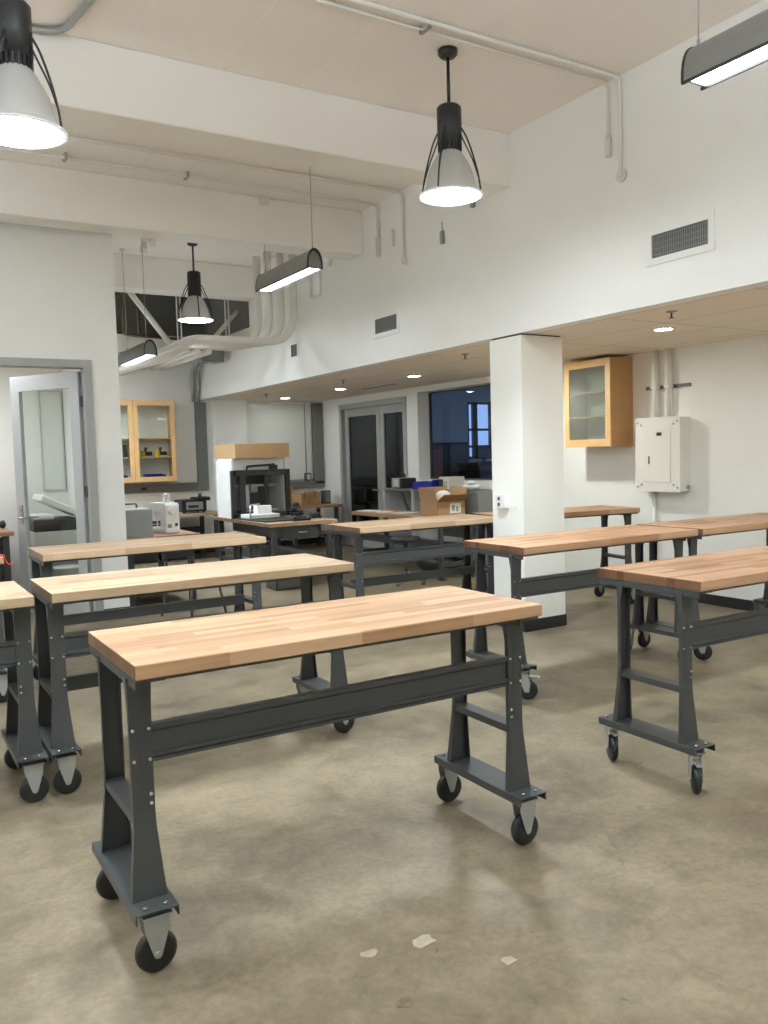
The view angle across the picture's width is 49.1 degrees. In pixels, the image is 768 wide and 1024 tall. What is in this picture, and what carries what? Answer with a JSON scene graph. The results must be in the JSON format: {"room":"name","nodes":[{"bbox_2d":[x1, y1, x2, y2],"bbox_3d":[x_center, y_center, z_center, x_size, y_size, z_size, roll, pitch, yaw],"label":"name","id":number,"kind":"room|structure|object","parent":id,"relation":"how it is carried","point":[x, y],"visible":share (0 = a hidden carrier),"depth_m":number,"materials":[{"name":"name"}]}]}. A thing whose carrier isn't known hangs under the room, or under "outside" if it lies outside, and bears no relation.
{"room":"workshop classroom","nodes":[
{"label":"workshop classroom","id":0,"kind":"room"},
{"bbox_2d":[0,367,68,585],"bbox_3d":[-6.331,-0.272,9.022,5.560,2.720,0.100,-4,5,-31],"label":"wall","id":1,"kind":"structure","parent":0,"point":[8,503],"depth_m":10.14,"materials":[{"name":"white paint"}]},
{"bbox_2d":[38,391,65,490],"bbox_3d":[-4.060,-0.872,10.299,0.260,1.210,0.026,-4,5,-31],"label":"whiteboard","id":2,"kind":"object","parent":1,"relation":"attached to","point":[50,402],"visible":0.9,"depth_m":10.29,"materials":[{"name":"white"}]},
{"bbox_2d":[0,222,129,608],"bbox_3d":[-5.000,-0.864,6.807,5.610,4.128,0.130,-4,5,-31],"label":"wall","id":3,"kind":"structure","parent":0,"point":[57,290],"depth_m":7.95,"materials":[{"name":"white paint"}]},
{"bbox_2d":[0,357,103,614],"bbox_3d":[-3.464,-0.189,8.223,1.090,2.505,0.929,-4,5,-31],"label":"door","id":4,"kind":"structure","parent":3,"relation":"in","point":[79,383],"depth_m":8.18,"materials":[{"name":"metal"}]},
{"bbox_2d":[61,369,79,516],"bbox_3d":[-3.907,-1.134,10.344,0.050,4.128,4.790,-4,5,-31],"label":"wall","id":5,"kind":"structure","parent":0,"point":[65,392],"depth_m":10.19,"materials":[{"name":"white paint"}]},
{"bbox_2d":[117,334,191,354],"bbox_3d":[-3.889,-2.509,12.624,2.480,0.272,0.412,-4,5,-31],"label":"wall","id":6,"kind":"structure","parent":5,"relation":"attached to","point":[121,339],"depth_m":12.48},
{"bbox_2d":[115,293,180,339],"bbox_3d":[-3.438,-2.758,11.831,1.902,0.663,0.044,-4,5,-31],"label":"pipe","id":7,"kind":"object","parent":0,"point":[120,295],"visible":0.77,"depth_m":11.72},
{"bbox_2d":[118,355,491,541],"bbox_3d":[-3.591,-1.351,13.404,14.900,4.128,0.120,-4,5,-31],"label":"wall","id":8,"kind":"structure","parent":0,"point":[174,383],"depth_m":13.63,"materials":[{"name":"white paint"}]},
{"bbox_2d":[120,400,176,482],"bbox_3d":[-3.897,-1.083,12.962,1.290,1.250,0.340,-4,5,-31],"label":"upper cabinet","id":9,"kind":"object","parent":8,"relation":"attached to","point":[150,424],"visible":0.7,"depth_m":13.16,"materials":[{"name":"brown wood"}]},
{"bbox_2d":[123,456,171,458],"bbox_3d":[-3.900,-0.837,12.995,1.254,0.016,0.278,-4,5,-31],"label":"shelf","id":10,"kind":"object","parent":9,"relation":"attached to","point":[128,457],"depth_m":13.11,"materials":[{"name":"brown wood"}]},
{"bbox_2d":[115,292,196,336],"bbox_3d":[-4.101,-3.018,12.920,2.506,0.708,0.030,-4,5,-31],"label":"window","id":11,"kind":"structure","parent":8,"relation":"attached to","point":[162,308],"depth_m":13.21,"materials":[{"name":"grey"}]},
{"bbox_2d":[124,402,208,493],"bbox_3d":[-3.953,-1.000,13.092,2.490,1.430,0.066,-4,5,-31],"label":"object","id":12,"kind":"object","parent":8,"relation":"attached to","point":[202,483],"visible":0.83,"depth_m":13.63,"materials":[{"name":"black plastic"}]},
{"bbox_2d":[191,360,198,401],"bbox_3d":[-2.896,-2.037,13.023,0.080,0.589,1.176,-3,4,-21],"label":"conduit","id":13,"kind":"object","parent":8,"relation":"attached to","point":[195,363],"visible":0.86,"depth_m":13.52,"materials":[{"name":"grey"}]},
{"bbox_2d":[197,350,223,363],"bbox_3d":[-2.560,-2.284,12.388,0.340,0.170,0.245,-4,5,-31],"label":"junction box","id":14,"kind":"object","parent":13,"relation":"attached to","point":[217,357],"visible":0.67,"depth_m":12.31,"materials":[{"name":"grey metal"}]},
{"bbox_2d":[211,400,250,548],"bbox_3d":[-2.526,-0.600,13.963,0.570,2.495,0.100,-4,5,-31],"label":"trim","id":15,"kind":"structure","parent":8,"relation":"attached to","point":[229,417],"depth_m":13.86,"materials":[{"name":"white paint"}]},
{"bbox_2d":[194,537,325,553],"bbox_3d":[-3.058,0.630,13.754,4.720,0.100,0.010,-4,5,-31],"label":"baseboard","id":16,"kind":"structure","parent":8,"relation":"attached to","point":[305,540],"depth_m":14.69,"materials":[{"name":"black rubber"}]},
{"bbox_2d":[246,404,313,480],"bbox_3d":[-1.784,-1.191,14.430,1.220,1.330,0.024,-4,5,-31],"label":"board","id":17,"kind":"object","parent":8,"relation":"attached to","point":[266,423],"visible":0.69,"depth_m":14.49,"materials":[{"name":"white"}]},
{"bbox_2d":[290,403,324,487],"bbox_3d":[-1.659,-1.137,14.473,1.340,1.470,0.080,-4,5,-31],"label":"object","id":18,"kind":"object","parent":8,"relation":"attached to","point":[316,408],"visible":0.68,"depth_m":14.73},
{"bbox_2d":[467,402,491,458],"bbox_3d":[2.110,-1.639,16.865,1.150,1.120,0.060,-4,5,-31],"label":"window","id":19,"kind":"structure","parent":8,"relation":"in","point":[474,429],"depth_m":16.66,"materials":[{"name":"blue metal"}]},
{"bbox_2d":[0,0,762,296],"bbox_3d":[-1.998,-2.884,4.115,8.386,0.100,17.550,-4,5,-31],"label":"ceiling","id":20,"kind":"structure","parent":0,"point":[307,44],"depth_m":5.46,"materials":[{"name":"paint"}]},
{"bbox_2d":[0,0,67,149],"bbox_3d":[-1.694,-2.277,3.833,0.424,1.088,0.424,2,5,39],"label":"pendant lamp","id":21,"kind":"object","parent":20,"relation":"hanging from","point":[27,117],"visible":1,"depth_m":3.78,"materials":[{"name":"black metal"}]},
{"bbox_2d":[32,0,96,34],"bbox_3d":[-1.412,-2.827,4.149,2.704,0.039,0.851,1,5,36],"label":"conduit","id":22,"kind":"object","parent":20,"relation":"attached to","point":[87,4],"visible":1,"depth_m":4.94,"materials":[{"name":"grey"}]},
{"bbox_2d":[118,237,156,366],"bbox_3d":[-2.977,-2.502,10.009,0.157,1.406,1.190,-4,5,-31],"label":"linear light","id":23,"kind":"object","parent":20,"relation":"hanging from","point":[146,350],"visible":0.97,"depth_m":9.83,"materials":[{"name":"black metal"}]},
{"bbox_2d":[139,238,155,252],"bbox_3d":[-2.717,-3.094,9.633,0.103,0.189,0.532,-4,5,-31],"label":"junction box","id":24,"kind":"object","parent":20,"relation":"attached to","point":[151,242],"visible":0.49,"depth_m":9.71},
{"bbox_2d":[0,159,361,259],"bbox_3d":[-3.780,-2.752,7.021,8.136,0.458,0.290,-4,5,-31],"label":"ceiling beam","id":25,"kind":"structure","parent":20,"relation":"attached to","point":[30,194],"depth_m":7.93,"materials":[{"name":"white paint"}]},
{"bbox_2d":[113,253,253,301],"bbox_3d":[-2.897,-3.063,10.949,2.526,0.418,0.300,-4,5,-31],"label":"ceiling beam","id":26,"kind":"structure","parent":20,"relation":"attached to","point":[162,276],"depth_m":10.92,"materials":[{"name":"white paint"}]},
{"bbox_2d":[0,146,380,256],"bbox_3d":[-2.667,-2.736,7.121,6.139,0.531,0.050,-4,5,-31],"label":"conduit","id":27,"kind":"object","parent":20,"relation":"attached to","point":[377,239],"visible":1,"depth_m":7.73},
{"bbox_2d":[122,256,261,374],"bbox_3d":[-2.834,-2.711,11.940,1.092,1.260,3.046,-4,5,-31],"label":"pipe","id":28,"kind":"object","parent":20,"relation":"attached to","point":[256,259],"visible":0.38,"depth_m":10.89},
{"bbox_2d":[178,243,213,322],"bbox_3d":[-2.276,-2.761,10.078,0.424,0.938,0.424,-1,4,7],"label":"pendant lamp","id":29,"kind":"object","parent":20,"relation":"hanging from","point":[195,310],"visible":0.99,"depth_m":10.01,"materials":[{"name":"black metal"}]},
{"bbox_2d":[119,251,272,375],"bbox_3d":[-2.790,-2.692,11.792,1.212,1.280,3.346,-4,5,-31],"label":"pipe","id":30,"kind":"object","parent":20,"relation":"attached to","point":[267,259],"visible":0.35,"depth_m":10.65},
{"bbox_2d":[119,252,284,373],"bbox_3d":[-2.738,-2.672,11.631,1.332,1.300,3.676,-4,5,-31],"label":"pipe","id":31,"kind":"object","parent":20,"relation":"attached to","point":[278,330],"visible":0.42,"depth_m":10.38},
{"bbox_2d":[175,296,232,350],"bbox_3d":[-2.502,-2.784,11.580,0.840,1.083,0.100,-4,5,-31],"label":"support","id":32,"kind":"object","parent":20,"relation":"hanging from","point":[175,296],"visible":0.25,"depth_m":11.64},
{"bbox_2d":[127,292,172,344],"bbox_3d":[-3.146,-2.603,11.348,0.619,0.766,0.075,-4,5,-31],"label":"brace","id":33,"kind":"object","parent":32,"relation":"attached to","point":[133,296],"visible":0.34,"depth_m":11.32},
{"bbox_2d":[150,349,200,369],"bbox_3d":[-3.087,-2.231,12.336,0.081,0.081,2.150,-4,5,-31],"label":"conduit","id":34,"kind":"object","parent":32,"relation":"attached to","point":[193,352],"visible":0.66,"depth_m":12.05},
{"bbox_2d":[160,349,211,369],"bbox_3d":[-2.950,-2.240,12.419,0.081,0.081,2.150,-4,5,-31],"label":"conduit","id":35,"kind":"object","parent":32,"relation":"attached to","point":[206,352],"visible":0.71,"depth_m":12.13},
{"bbox_2d":[118,254,297,372],"bbox_3d":[-2.691,-2.653,11.479,1.452,1.320,3.986,-4,5,-31],"label":"pipe","id":36,"kind":"object","parent":20,"relation":"attached to","point":[287,333],"visible":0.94,"depth_m":9.98,"materials":[{"name":"metal"}]},
{"bbox_2d":[68,135,406,264],"bbox_3d":[-2.458,-2.630,6.782,6.132,0.711,0.234,-4,5,-31],"label":"conduit","id":37,"kind":"object","parent":20,"relation":"attached to","point":[404,258],"visible":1,"depth_m":7.50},
{"bbox_2d":[32,32,509,195],"bbox_3d":[-2.514,-2.661,4.943,8.136,0.428,0.300,-4,5,-31],"label":"ceiling beam","id":38,"kind":"structure","parent":20,"relation":"attached to","point":[99,86],"depth_m":5.74,"materials":[{"name":"white paint"}]},
{"bbox_2d":[255,166,322,292],"bbox_3d":[-0.939,-2.666,8.019,0.157,0.921,1.190,-4,5,-31],"label":"linear light","id":39,"kind":"object","parent":20,"relation":"hanging from","point":[310,262],"visible":0.98,"depth_m":7.90,"materials":[{"name":"black metal"}]},
{"bbox_2d":[419,45,482,205],"bbox_3d":[0.425,-2.523,5.476,0.424,0.938,0.424,-4,5,-31],"label":"pendant lamp","id":40,"kind":"object","parent":20,"relation":"hanging from","point":[450,180],"visible":1,"depth_m":5.41,"materials":[{"name":"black metal"}]},
{"bbox_2d":[312,0,611,157],"bbox_3d":[0.250,-2.697,5.161,3.185,0.518,0.042,-4,5,-31],"label":"conduit","id":41,"kind":"object","parent":20,"relation":"attached to","point":[608,151],"visible":1,"depth_m":5.42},
{"bbox_2d":[347,0,626,181],"bbox_3d":[0.308,-2.590,5.073,3.182,0.720,0.087,-4,5,-31],"label":"conduit","id":42,"kind":"object","parent":20,"relation":"attached to","point":[621,174],"visible":1,"depth_m":5.42,"materials":[{"name":"metal"}]},
{"bbox_2d":[681,0,767,90],"bbox_3d":[1.774,-2.452,3.500,0.157,0.886,1.190,-4,5,-31],"label":"linear light","id":43,"kind":"object","parent":20,"relation":"hanging from","point":[742,47],"visible":1,"depth_m":3.82,"materials":[{"name":"grey"}]},
{"bbox_2d":[0,542,767,1023],"bbox_3d":[1.027,1.133,6.165,15.200,0.100,17.550,-4,5,-31],"label":"floor","id":44,"kind":"structure","parent":0,"point":[637,896],"depth_m":3.17,"materials":[{"name":"concrete"}]},
{"bbox_2d":[0,556,7,702],"bbox_3d":[-3.214,0.789,5.223,1.584,0.947,0.604,-4,5,-31],"label":"workbench","id":45,"kind":"object","parent":44,"relation":"on","point":[3,676],"visible":0.63,"depth_m":5.41,"materials":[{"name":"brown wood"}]},
{"bbox_2d":[0,528,13,581],"bbox_3d":[-4.692,0.628,8.836,1.320,0.860,1.600,-4,5,-31],"label":"desk","id":46,"kind":"object","parent":44,"relation":"on","point":[5,570],"visible":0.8,"depth_m":8.50,"materials":[{"name":"red wood"}]},
{"bbox_2d":[0,581,48,802],"bbox_3d":[-2.349,0.876,3.597,1.608,0.947,0.604,-4,5,-31],"label":"workbench","id":47,"kind":"object","parent":44,"relation":"on","point":[21,734],"visible":1,"depth_m":3.80,"materials":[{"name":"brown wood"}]},
{"bbox_2d":[29,494,77,576],"bbox_3d":[-3.834,0.369,9.785,0.528,1.162,0.650,-4,5,-31],"label":"cutter","id":48,"kind":"object","parent":44,"relation":"on","point":[48,529],"visible":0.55,"depth_m":9.49,"materials":[{"name":"grey plastic"}]},
{"bbox_2d":[53,564,78,576],"bbox_3d":[-3.482,0.793,9.312,0.326,0.400,0.324,-4,5,-31],"label":"waste bin","id":49,"kind":"object","parent":44,"relation":"on","point":[66,569],"visible":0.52,"depth_m":9.18,"materials":[{"name":"grey"}]},
{"bbox_2d":[28,532,265,679],"bbox_3d":[-1.674,0.688,6.080,1.602,0.947,0.604,-4,5,-31],"label":"workbench","id":50,"kind":"object","parent":44,"relation":"on","point":[42,558],"visible":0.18,"depth_m":5.96,"materials":[{"name":"beige wood"}]},
{"bbox_2d":[127,529,199,606],"bbox_3d":[-2.628,0.595,9.331,0.820,0.745,1.250,-4,5,-31],"label":"workbench","id":51,"kind":"object","parent":44,"relation":"on","point":[148,557],"visible":0.11,"depth_m":9.01,"materials":[{"name":"red wood"}]},
{"bbox_2d":[125,503,152,537],"bbox_3d":[-2.664,0.081,8.872,0.305,0.345,0.500,-4,5,-31],"label":"equipment box","id":52,"kind":"object","parent":51,"relation":"on","point":[139,523],"visible":0.51,"depth_m":8.67,"materials":[{"name":"metal"}]},
{"bbox_2d":[148,493,179,533],"bbox_3d":[-2.413,0.008,9.229,0.170,0.429,0.453,-5,5,-41],"label":"sewing machine","id":53,"kind":"object","parent":51,"relation":"on","point":[167,513],"visible":0.95,"depth_m":9.11,"materials":[{"name":"white plastic"}]},
{"bbox_2d":[153,510,219,557],"bbox_3d":[-3.571,0.396,12.872,2.050,0.715,0.800,-4,5,-31],"label":"workbench","id":54,"kind":"object","parent":44,"relation":"on","point":[201,528],"visible":0.22,"depth_m":13.07,"materials":[{"name":"beige wood"}]},
{"bbox_2d":[174,493,209,513],"bbox_3d":[-2.954,-0.137,12.965,0.450,0.300,0.360,-4,5,-34],"label":"machine","id":55,"kind":"object","parent":54,"relation":"on","point":[194,504],"visible":0.88,"depth_m":12.84,"materials":[{"name":"black plastic"}]},
{"bbox_2d":[30,553,353,793],"bbox_3d":[-0.981,0.780,4.444,1.592,0.947,0.604,-4,5,-31],"label":"workbench","id":56,"kind":"object","parent":44,"relation":"on","point":[50,594],"visible":0.59,"depth_m":4.17,"materials":[{"name":"brown wood"}]},
{"bbox_2d":[161,550,226,616],"bbox_3d":[-1.892,0.668,8.318,0.465,0.703,0.465,1,5,36],"label":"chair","id":57,"kind":"object","parent":44,"relation":"on","point":[172,555],"visible":0.39,"depth_m":8.36,"materials":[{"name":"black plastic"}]},
{"bbox_2d":[213,512,337,579],"bbox_3d":[-1.449,0.406,10.978,0.920,0.833,1.900,-4,5,-31],"label":"workbench","id":58,"kind":"object","parent":44,"relation":"on","point":[286,530],"depth_m":10.40,"materials":[{"name":"beige wood"}]},
{"bbox_2d":[216,457,290,518],"bbox_3d":[-1.771,-0.333,11.318,0.830,0.780,0.620,-4,5,-31],"label":"printer","id":59,"kind":"object","parent":58,"relation":"on","point":[243,482],"visible":0.96,"depth_m":11.16,"materials":[{"name":"black plastic"}]},
{"bbox_2d":[218,457,282,470],"bbox_3d":[-1.795,-0.646,11.323,0.730,0.155,0.520,-4,5,-31],"label":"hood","id":60,"kind":"object","parent":59,"relation":"attached to","point":[223,464],"depth_m":11.08,"materials":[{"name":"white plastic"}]},
{"bbox_2d":[214,443,288,458],"bbox_3d":[-1.787,-0.822,11.319,0.762,0.186,0.780,-4,5,-31],"label":"cardboard box","id":61,"kind":"object","parent":59,"relation":"on","point":[254,450],"visible":0.99,"depth_m":11.01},
{"bbox_2d":[236,516,292,522],"bbox_3d":[-1.431,0.085,10.621,0.580,0.021,0.840,-4,5,-34],"label":"cutting mat","id":62,"kind":"object","parent":58,"relation":"on","point":[281,518],"visible":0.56,"depth_m":10.42,"materials":[{"name":"grey"}]},
{"bbox_2d":[241,503,279,518],"bbox_3d":[-1.581,-0.018,10.685,0.441,0.181,0.311,-5,5,-37],"label":"scanner","id":63,"kind":"object","parent":62,"relation":"on","point":[259,511],"visible":1,"depth_m":10.69,"materials":[{"name":"white plastic"}]},
{"bbox_2d":[221,545,327,557],"bbox_3d":[-1.446,0.533,10.986,0.800,0.020,1.780,-4,5,-31],"label":"shelf","id":64,"kind":"object","parent":58,"relation":"attached to","point":[265,550],"depth_m":11.06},
{"bbox_2d":[266,578,300,590],"bbox_3d":[-1.140,0.789,9.893,0.400,0.200,0.305,-4,5,-31],"label":"crate","id":65,"kind":"object","parent":44,"relation":"on","point":[292,583],"visible":0.36,"depth_m":9.75,"materials":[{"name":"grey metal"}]},
{"bbox_2d":[277,502,342,548],"bbox_3d":[-1.291,0.239,14.137,0.950,0.730,0.800,-4,5,-31],"label":"workbench","id":66,"kind":"object","parent":44,"relation":"on","point":[321,505],"visible":0.4,"depth_m":14.00,"materials":[{"name":"red wood"}]},
{"bbox_2d":[292,493,308,505],"bbox_3d":[-1.380,-0.213,13.943,0.160,0.202,0.244,-5,5,-43],"label":"cardboard box","id":67,"kind":"object","parent":66,"relation":"on","point":[302,499],"visible":0.89,"depth_m":13.86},
{"bbox_2d":[304,491,319,504],"bbox_3d":[-1.205,-0.238,14.095,0.200,0.222,0.244,-3,4,-25],"label":"cardboard box","id":68,"kind":"object","parent":66,"relation":"on","point":[314,496],"visible":0.86,"depth_m":13.99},
{"bbox_2d":[88,585,545,971],"bbox_3d":[-0.206,0.852,3.068,1.574,0.947,0.604,-4,5,-31],"label":"workbench","id":69,"kind":"object","parent":44,"relation":"on","point":[130,860],"visible":1,"depth_m":2.83,"materials":[{"name":"brown wood"}]},
{"bbox_2d":[396,997,414,1007],"bbox_3d":[0.060,1.368,2.344,0.046,0.002,0.052,0,4,17],"label":"paper scrap","id":70,"kind":"object","parent":44,"relation":"on","point":[404,1002],"depth_m":2.34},
{"bbox_2d":[390,536,425,585],"bbox_3d":[0.280,0.568,9.989,0.519,0.550,0.545,-4,5,-31],"label":"stool","id":71,"kind":"object","parent":44,"relation":"on","point":[398,539],"visible":0.43,"depth_m":9.87,"materials":[{"name":"black plastic"}]},
{"bbox_2d":[325,514,493,598],"bbox_3d":[0.285,0.545,7.385,1.494,0.947,0.604,-4,5,-31],"label":"workbench","id":72,"kind":"object","parent":44,"relation":"on","point":[357,530],"visible":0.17,"depth_m":7.19,"materials":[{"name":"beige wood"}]},
{"bbox_2d":[351,509,474,580],"bbox_3d":[0.358,0.394,11.048,0.580,0.750,2.150,-4,5,-31],"label":"workbench","id":73,"kind":"object","parent":44,"relation":"on","point":[385,538],"visible":0.32,"depth_m":10.87,"materials":[{"name":"brown wood"}]},
{"bbox_2d":[418,486,471,515],"bbox_3d":[0.765,-0.128,10.411,0.476,0.354,0.591,-4,4,-27],"label":"carton","id":74,"kind":"object","parent":73,"relation":"on","point":[454,503],"visible":0.85,"depth_m":10.33,"materials":[{"name":"cardboard"}]},
{"bbox_2d":[412,934,436,948],"bbox_3d":[0.121,1.346,2.637,0.078,0.003,0.059,-4,5,-31],"label":"paper scrap","id":75,"kind":"object","parent":44,"relation":"on","point":[424,940],"depth_m":2.63,"materials":[{"name":"paper"}]},
{"bbox_2d":[416,557,454,570],"bbox_3d":[0.651,0.614,10.686,0.355,0.342,0.728,-4,5,-31],"label":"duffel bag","id":76,"kind":"object","parent":44,"relation":"on","point":[428,564],"visible":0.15,"depth_m":10.50,"materials":[{"name":"black fabric"}]},
{"bbox_2d":[384,488,492,574],"bbox_3d":[0.783,0.209,11.409,0.460,1.045,2.230,-4,5,-31],"label":"stand","id":77,"kind":"object","parent":44,"relation":"on","point":[480,500],"visible":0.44,"depth_m":10.92,"materials":[{"name":"grey"}]},
{"bbox_2d":[392,473,415,487],"bbox_3d":[0.282,-0.450,12.037,0.267,0.210,0.260,-4,5,-31],"label":"instrument","id":78,"kind":"object","parent":77,"relation":"on","point":[406,482],"visible":0.98,"depth_m":11.94,"materials":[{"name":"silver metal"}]},
{"bbox_2d":[399,478,415,487],"bbox_3d":[0.338,-0.416,11.955,0.240,0.130,0.060,-4,5,-31],"label":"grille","id":79,"kind":"object","parent":78,"relation":"attached to","point":[403,482],"depth_m":11.91,"materials":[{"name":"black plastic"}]},
{"bbox_2d":[412,480,438,488],"bbox_3d":[0.614,-0.377,11.422,0.246,0.130,0.500,-4,5,-31],"label":"bin","id":80,"kind":"object","parent":77,"relation":"on","point":[434,483],"visible":0.65,"depth_m":11.33,"materials":[{"name":"blue plastic"}]},
{"bbox_2d":[438,476,463,489],"bbox_3d":[0.884,-0.379,11.047,0.272,0.170,0.220,-4,5,-31],"label":"instrument","id":81,"kind":"object","parent":77,"relation":"on","point":[456,481],"visible":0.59,"depth_m":10.96,"materials":[{"name":"grey"}]},
{"bbox_2d":[433,449,443,477],"bbox_3d":[0.931,-0.307,14.854,0.340,1.600,0.320,-5,5,-43],"label":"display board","id":82,"kind":"object","parent":44,"relation":"on","point":[438,472],"visible":0.21,"depth_m":14.83,"materials":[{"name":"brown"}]},
{"bbox_2d":[433,442,467,476],"bbox_3d":[1.078,-0.439,15.852,0.900,1.720,0.600,-4,5,-31],"label":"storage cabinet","id":83,"kind":"object","parent":44,"relation":"on","point":[454,452],"visible":0.22,"depth_m":15.62,"materials":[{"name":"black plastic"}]},
{"bbox_2d":[455,462,491,478],"bbox_3d":[2.056,-0.249,15.421,1.320,1.345,0.670,-4,5,-31],"label":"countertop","id":84,"kind":"structure","parent":44,"relation":"on","point":[467,469],"depth_m":14.92,"materials":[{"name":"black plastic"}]},
{"bbox_2d":[476,445,491,461],"bbox_3d":[1.794,-1.046,15.120,0.160,0.300,0.440,2,5,44],"label":"monitor","id":85,"kind":"object","parent":84,"relation":"on","point":[483,452],"visible":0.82,"depth_m":15.07,"materials":[{"name":"black plastic"}]},
{"bbox_2d":[498,614,566,631],"bbox_3d":[1.282,0.942,7.389,0.470,0.100,0.426,-4,5,-31],"label":"baseboard","id":86,"kind":"structure","parent":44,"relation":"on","point":[558,620],"depth_m":7.20,"materials":[{"name":"black rubber"}]},
{"bbox_2d":[471,505,639,603],"bbox_3d":[1.660,0.456,8.136,1.574,0.947,0.604,-3,4,-24],"label":"workbench","id":87,"kind":"object","parent":44,"relation":"on","point":[604,511],"visible":0.3,"depth_m":8.19,"materials":[{"name":"red wood"}]},
{"bbox_2d":[463,525,697,699],"bbox_3d":[1.355,0.628,5.735,1.625,0.947,0.645,-4,5,-31],"label":"workbench","id":88,"kind":"object","parent":44,"relation":"on","point":[517,547],"visible":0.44,"depth_m":5.48,"materials":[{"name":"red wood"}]},
{"bbox_2d":[597,546,767,793],"bbox_3d":[1.851,0.713,4.277,1.577,0.947,0.645,-4,5,-31],"label":"workbench","id":89,"kind":"object","parent":44,"relation":"on","point":[687,577],"visible":1,"depth_m":3.88,"materials":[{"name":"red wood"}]},
{"bbox_2d":[636,512,767,659],"bbox_3d":[2.733,0.534,6.554,1.564,0.947,0.627,-4,5,-31],"label":"workbench","id":90,"kind":"object","parent":44,"relation":"on","point":[709,526],"visible":0.52,"depth_m":6.30,"materials":[{"name":"red wood"}]},
{"bbox_2d":[199,0,767,389],"bbox_3d":[1.539,-2.335,6.271,0.120,1.481,17.300,-4,5,-31],"label":"wall","id":91,"kind":"structure","parent":0,"point":[564,229],"depth_m":6.43,"materials":[{"name":"white paint"}]},
{"bbox_2d":[196,363,203,401],"bbox_3d":[-2.823,-2.042,13.067,0.080,0.589,1.176,-3,4,-21],"label":"conduit","id":92,"kind":"object","parent":91,"relation":"attached to","point":[199,365],"visible":0.7,"depth_m":13.56,"materials":[{"name":"grey"}]},
{"bbox_2d":[197,298,248,335],"bbox_3d":[-2.465,-3.016,12.663,0.020,0.768,2.170,-4,5,-31],"label":"trim","id":93,"kind":"structure","parent":91,"relation":"attached to","point":[240,322],"depth_m":12.53,"materials":[{"name":"grey"}]},
{"bbox_2d":[372,308,399,338],"bbox_3d":[0.020,-1.941,8.694,0.012,0.240,0.520,-4,5,-31],"label":"air vent","id":94,"kind":"object","parent":91,"relation":"in","point":[387,323],"visible":1,"depth_m":8.68,"materials":[{"name":"grey"}]},
{"bbox_2d":[200,255,767,399],"bbox_3d":[1.552,-1.520,6.320,0.142,0.152,17.300,-4,5,-31],"label":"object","id":95,"kind":"structure","parent":91,"relation":"attached to","point":[752,273],"depth_m":6.63,"materials":[{"name":"white paint"}]},
{"bbox_2d":[646,210,714,266],"bbox_3d":[1.944,-1.793,5.537,0.012,0.245,0.545,-4,5,-31],"label":"air vent","id":96,"kind":"object","parent":91,"relation":"in","point":[693,235],"visible":1,"depth_m":5.52,"materials":[{"name":"grey"}]},
{"bbox_2d":[211,286,767,400],"bbox_3d":[2.499,-1.549,6.896,2.074,0.080,17.300,-4,5,-31],"label":"ceiling","id":97,"kind":"structure","parent":0,"point":[741,314],"depth_m":7.86,"materials":[{"name":"paint"}]},
{"bbox_2d":[490,335,564,617],"bbox_3d":[1.249,-0.246,7.308,0.454,2.483,0.410,-4,5,-31],"label":"pillar","id":98,"kind":"structure","parent":0,"point":[526,370],"depth_m":7.13,"materials":[{"name":"beige paint"}]},
{"bbox_2d":[496,494,508,508],"bbox_3d":[1.015,-0.091,7.215,0.061,0.120,0.110,-4,5,-31],"label":"outlet box","id":99,"kind":"object","parent":98,"relation":"attached to","point":[502,500],"visible":1,"depth_m":7.18,"materials":[{"name":"white plastic"}]},
{"bbox_2d":[321,334,767,600],"bbox_3d":[3.524,-0.436,7.578,0.250,2.700,17.300,-4,5,-31],"label":"wall","id":100,"kind":"structure","parent":0,"point":[725,402],"depth_m":8.27,"materials":[{"name":"white paint"}]},
{"bbox_2d":[338,396,407,547],"bbox_3d":[-0.134,-0.576,13.459,0.150,2.385,2.080,-4,5,-31],"label":"door","id":101,"kind":"structure","parent":100,"relation":"in","point":[372,434],"depth_m":13.60,"materials":[{"name":"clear glass"}]},
{"bbox_2d":[428,384,491,479],"bbox_3d":[1.294,-1.065,11.368,0.040,1.265,2.340,-4,5,-31],"label":"window","id":102,"kind":"structure","parent":100,"relation":"in","point":[430,393],"depth_m":12.32,"materials":[{"name":"grey metal"}]},
{"bbox_2d":[564,357,632,447],"bbox_3d":[2.284,-1.154,8.980,0.330,0.910,0.665,-4,5,-31],"label":"upper cabinet","id":103,"kind":"object","parent":100,"relation":"attached to","point":[598,392],"visible":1,"depth_m":9.00,"materials":[{"name":"brown wood"}]},
{"bbox_2d":[570,390,604,394],"bbox_3d":[2.297,-1.277,8.982,0.268,0.016,0.629,-4,5,-31],"label":"shelf","id":104,"kind":"object","parent":103,"relation":"attached to","point":[572,392],"depth_m":9.12,"materials":[{"name":"brown wood"}]},
{"bbox_2d":[451,557,767,610],"bbox_3d":[4.169,0.929,6.417,0.010,0.100,14.530,-4,5,-31],"label":"baseboard","id":105,"kind":"structure","parent":100,"relation":"attached to","point":[729,602],"depth_m":7.97,"materials":[{"name":"black rubber"}]},
{"bbox_2d":[652,350,657,416],"bbox_3d":[2.729,-1.285,8.463,0.054,0.672,0.054,-4,5,-31],"label":"conduit","id":106,"kind":"object","parent":100,"relation":"attached to","point":[654,352],"visible":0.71,"depth_m":8.44,"materials":[{"name":"metal"}]},
{"bbox_2d":[635,416,689,492],"bbox_3d":[2.777,-0.573,8.389,0.169,0.741,0.562,-4,5,-31],"label":"electrical panel","id":107,"kind":"object","parent":100,"relation":"attached to","point":[662,444],"visible":1,"depth_m":8.29,"materials":[{"name":"white metal"}]},
{"bbox_2d":[665,348,671,416],"bbox_3d":[2.815,-1.278,8.322,0.054,0.672,0.054,-4,5,-31],"label":"conduit","id":108,"kind":"object","parent":100,"relation":"attached to","point":[667,350],"visible":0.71,"depth_m":8.30,"materials":[{"name":"metal"}]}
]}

